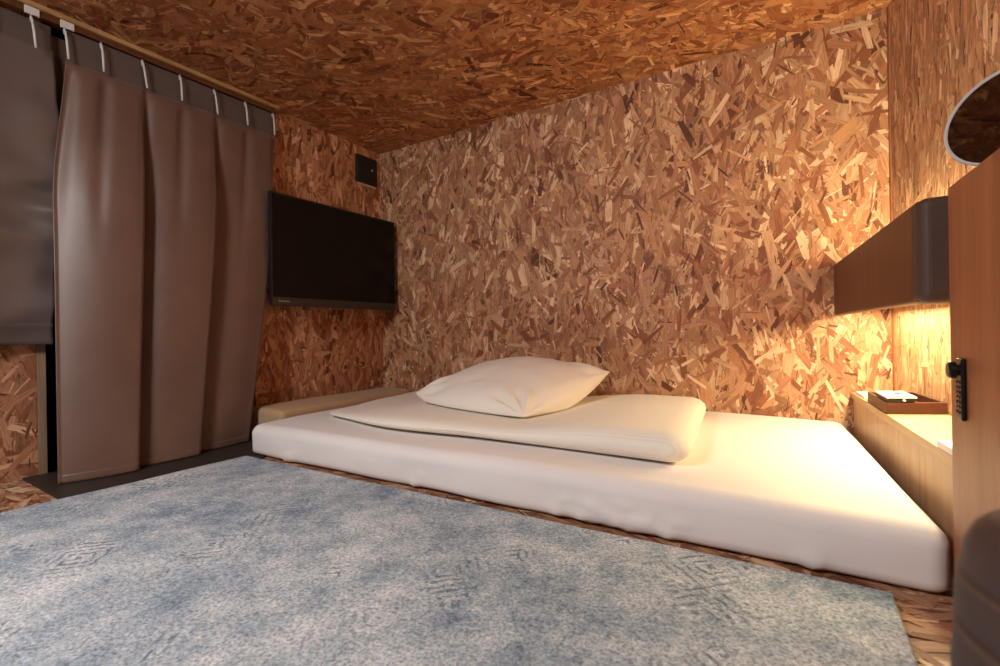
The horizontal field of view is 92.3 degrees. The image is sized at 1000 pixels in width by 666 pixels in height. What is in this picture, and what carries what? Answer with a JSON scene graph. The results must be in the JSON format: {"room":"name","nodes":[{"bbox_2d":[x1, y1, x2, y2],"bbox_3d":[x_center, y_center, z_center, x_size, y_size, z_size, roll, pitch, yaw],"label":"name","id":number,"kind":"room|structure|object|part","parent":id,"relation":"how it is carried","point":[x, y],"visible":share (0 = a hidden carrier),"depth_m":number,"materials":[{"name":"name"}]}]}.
{"room":"bedroom","nodes":[
{"label":"bedroom","id":0,"kind":"room"},
{"bbox_2d":[0,5,383,483],"bbox_3d":[-1.642,-0.285,1.529,0.338,1.526,3.118,-1,0,32],"label":"wall","id":1,"kind":"structure","parent":0,"point":[306,352],"depth_m":2.30,"materials":[{"name":"brown wood"}]},
{"bbox_2d":[33,18,47,474],"bbox_3d":[-1.461,-0.269,1.519,0.027,1.444,0.021,-1,0,32],"label":"trim","id":2,"kind":"structure","parent":1,"relation":"attached to","point":[40,348],"depth_m":1.51,"materials":[{"name":"brown wood"}]},
{"bbox_2d":[0,0,275,114],"bbox_3d":[-1.497,-0.981,1.387,0.034,0.024,1.836,-1,0,32],"label":"track","id":3,"kind":"object","parent":1,"relation":"attached to","point":[25,9],"visible":0.96,"depth_m":1.66,"materials":[{"name":"brown laminate"}]},
{"bbox_2d":[0,7,59,344],"bbox_3d":[-1.613,-0.460,1.150,0.066,1.004,0.872,-1,0,30],"label":"window curtain","id":4,"kind":"object","parent":3,"relation":"hanging from","point":[29,112],"visible":0.98,"depth_m":1.47,"materials":[{"name":"grey fabric"}]},
{"bbox_2d":[51,27,275,483],"bbox_3d":[-1.153,-0.265,1.763,0.239,1.410,0.830,-1,0,32],"label":"door curtain","id":5,"kind":"object","parent":3,"relation":"hanging from","point":[163,179],"visible":0.99,"depth_m":1.67,"materials":[{"name":"brown fabric"}]},
{"bbox_2d":[13,0,278,110],"bbox_3d":[-1.659,-0.999,1.143,0.058,0.016,2.438,-1,0,32],"label":"trim","id":6,"kind":"structure","parent":1,"relation":"attached to","point":[43,9],"depth_m":1.71,"materials":[{"name":"brown wood"}]},
{"bbox_2d":[268,190,395,309],"bbox_3d":[-0.833,-0.360,2.383,0.144,0.487,0.740,-1,0,32],"label":"television","id":7,"kind":"object","parent":1,"relation":"attached to","point":[321,255],"visible":1,"depth_m":2.28,"materials":[{"name":"black plastic"}]},
{"bbox_2d":[355,153,376,189],"bbox_3d":[-0.739,-0.888,2.664,0.023,0.166,0.146,-1,0,32],"label":"wall plate","id":8,"kind":"object","parent":1,"relation":"attached to","point":[365,167],"visible":1,"depth_m":2.65,"materials":[{"name":"black plastic"}]},
{"bbox_3d":[-0.741,-0.811,2.666,0.015,0.013,0.129,-1,0,32],"label":"sill","id":9,"kind":"part","parent":8,"relation":"part of","materials":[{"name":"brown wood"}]},
{"bbox_2d":[31,0,890,153],"bbox_3d":[-0.365,-1.038,0.733,2.739,0.020,3.118,-1,0,32],"label":"ceiling","id":10,"kind":"structure","parent":0,"point":[377,76],"depth_m":1.72,"materials":[{"name":"brown wood"}]},
{"bbox_2d":[0,456,953,665],"bbox_3d":[-0.341,0.443,0.733,2.739,0.020,3.118,-1,0,32],"label":"floor","id":11,"kind":"structure","parent":0,"point":[926,616],"depth_m":0.86,"materials":[{"name":"brown wood"}]},
{"bbox_2d":[22,435,266,498],"bbox_3d":[-1.089,0.443,1.666,0.434,0.005,0.759,-1,0,32],"label":"floor mat","id":12,"kind":"object","parent":11,"relation":"on","point":[47,482],"visible":0.39,"depth_m":1.49,"materials":[{"name":"black"}]},
{"bbox_2d":[250,387,409,435],"bbox_3d":[-0.770,0.375,2.332,0.270,0.128,0.821,-1,0,32],"label":"ledge","id":13,"kind":"object","parent":11,"relation":"on","point":[266,413],"visible":0.4,"depth_m":2.13,"materials":[{"name":"beige wood"}]},
{"bbox_2d":[0,456,917,665],"bbox_3d":[-0.611,0.427,0.436,1.756,0.010,1.812,-1,0,32],"label":"area rug","id":14,"kind":"object","parent":11,"relation":"on","point":[245,560],"visible":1,"depth_m":0.78,"materials":[{"name":"blue carpet"}]},
{"bbox_2d":[252,406,950,591],"bbox_3d":[0.128,0.366,1.669,1.951,0.116,1.014,-1,0,32],"label":"mattress","id":15,"kind":"object","parent":11,"relation":"on","point":[806,493],"visible":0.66,"depth_m":1.06,"materials":[{"name":"white fabric"}]},
{"bbox_2d":[330,391,705,461],"bbox_3d":[-0.013,0.271,1.737,1.474,0.077,0.760,-1,0,32],"label":"duvet","id":16,"kind":"object","parent":15,"relation":"on","point":[663,428],"visible":0.81,"depth_m":1.36,"materials":[{"name":"white fabric"}]},
{"bbox_2d":[416,356,608,416],"bbox_3d":[0.029,0.178,1.797,0.493,0.159,0.588,-1,0,-44],"label":"pillow","id":17,"kind":"object","parent":16,"relation":"on","point":[526,386],"visible":1,"depth_m":1.64,"materials":[{"name":"white fabric"}]},
{"bbox_2d":[852,392,953,572],"bbox_3d":[1.024,0.308,1.123,0.171,0.206,1.019,-1,0,28],"label":"shelf","id":18,"kind":"object","parent":11,"relation":"on","point":[904,446],"visible":0.4,"depth_m":1.04,"materials":[{"name":"brown wood"}]},
{"bbox_2d":[856,391,867,398],"bbox_3d":[1.157,0.198,1.516,0.035,0.009,0.144,-1,0,28],"label":"coaster","id":19,"kind":"object","parent":18,"relation":"on","point":[863,394],"visible":0.65,"depth_m":1.52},
{"bbox_2d":[867,392,947,413],"bbox_3d":[1.082,0.190,1.294,0.131,0.028,0.260,-1,0,24],"label":"serving tray","id":20,"kind":"object","parent":18,"relation":"on","point":[923,404],"visible":0.86,"depth_m":1.20,"materials":[{"name":"brown wood"}]},
{"bbox_2d":[875,391,916,401],"bbox_3d":[1.032,0.167,1.254,0.066,0.016,0.154,-1,0,28],"label":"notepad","id":21,"kind":"object","parent":20,"relation":"on","point":[889,396],"visible":1,"depth_m":1.22,"materials":[{"name":"white paper"}]},
{"bbox_2d":[937,440,951,454],"bbox_3d":[0.791,0.202,0.813,0.048,0.014,0.116,-1,0,27],"label":"notepad","id":22,"kind":"object","parent":18,"relation":"on","point":[946,445],"visible":0.24,"depth_m":0.84,"materials":[{"name":"white paper"}]},
{"bbox_2d":[945,148,999,575],"bbox_3d":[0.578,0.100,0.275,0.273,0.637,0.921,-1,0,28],"label":"door","id":23,"kind":"structure","parent":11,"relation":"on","point":[973,370],"depth_m":0.65,"materials":[{"name":"laminate"}]},
{"bbox_3d":[0.653,0.055,0.692,0.012,0.025,0.025,-1,0,32],"label":"lock knob","id":24,"kind":"part","parent":23,"relation":"part of","materials":[{"name":"black metal"}]},
{"bbox_2d":[950,508,999,665],"bbox_3d":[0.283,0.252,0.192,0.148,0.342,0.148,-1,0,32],"label":"chair","id":25,"kind":"object","parent":11,"relation":"on","point":[975,640],"visible":1,"depth_m":0.22,"materials":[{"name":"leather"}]},
{"bbox_2d":[380,7,892,436],"bbox_3d":[0.300,-0.308,2.171,2.339,1.466,0.020,-1,0,32],"label":"wall","id":26,"kind":"structure","parent":0,"point":[680,231],"depth_m":1.91,"materials":[{"name":"brown wood"}]},
{"bbox_2d":[889,0,999,415],"bbox_3d":[0.640,-0.314,0.121,0.020,1.466,3.146,-1,0,24],"label":"wall","id":27,"kind":"structure","parent":0,"point":[940,50],"depth_m":1.28,"materials":[{"name":"brown wood"}]},
{"bbox_2d":[887,5,894,390],"bbox_3d":[1.266,-0.387,1.551,0.008,1.336,0.016,-1,0,32],"label":"trim","id":28,"kind":"structure","parent":27,"relation":"attached to","point":[888,46],"depth_m":1.55,"materials":[{"name":"laminate"}]},
{"bbox_2d":[834,195,949,314],"bbox_3d":[1.008,-0.141,1.164,0.209,0.176,0.962,-1,0,28],"label":"box","id":29,"kind":"object","parent":27,"relation":"attached to","point":[906,262],"visible":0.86,"depth_m":0.90,"materials":[{"name":"brown laminate"}]},
{"bbox_2d":[944,70,999,166],"bbox_3d":[0.814,-0.325,0.761,0.077,0.193,0.160,-1,0,-16],"label":"mirror","id":30,"kind":"object","parent":27,"relation":"attached to","point":[972,129],"visible":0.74,"depth_m":0.79,"materials":[{"name":"silver mirror"}]}
]}

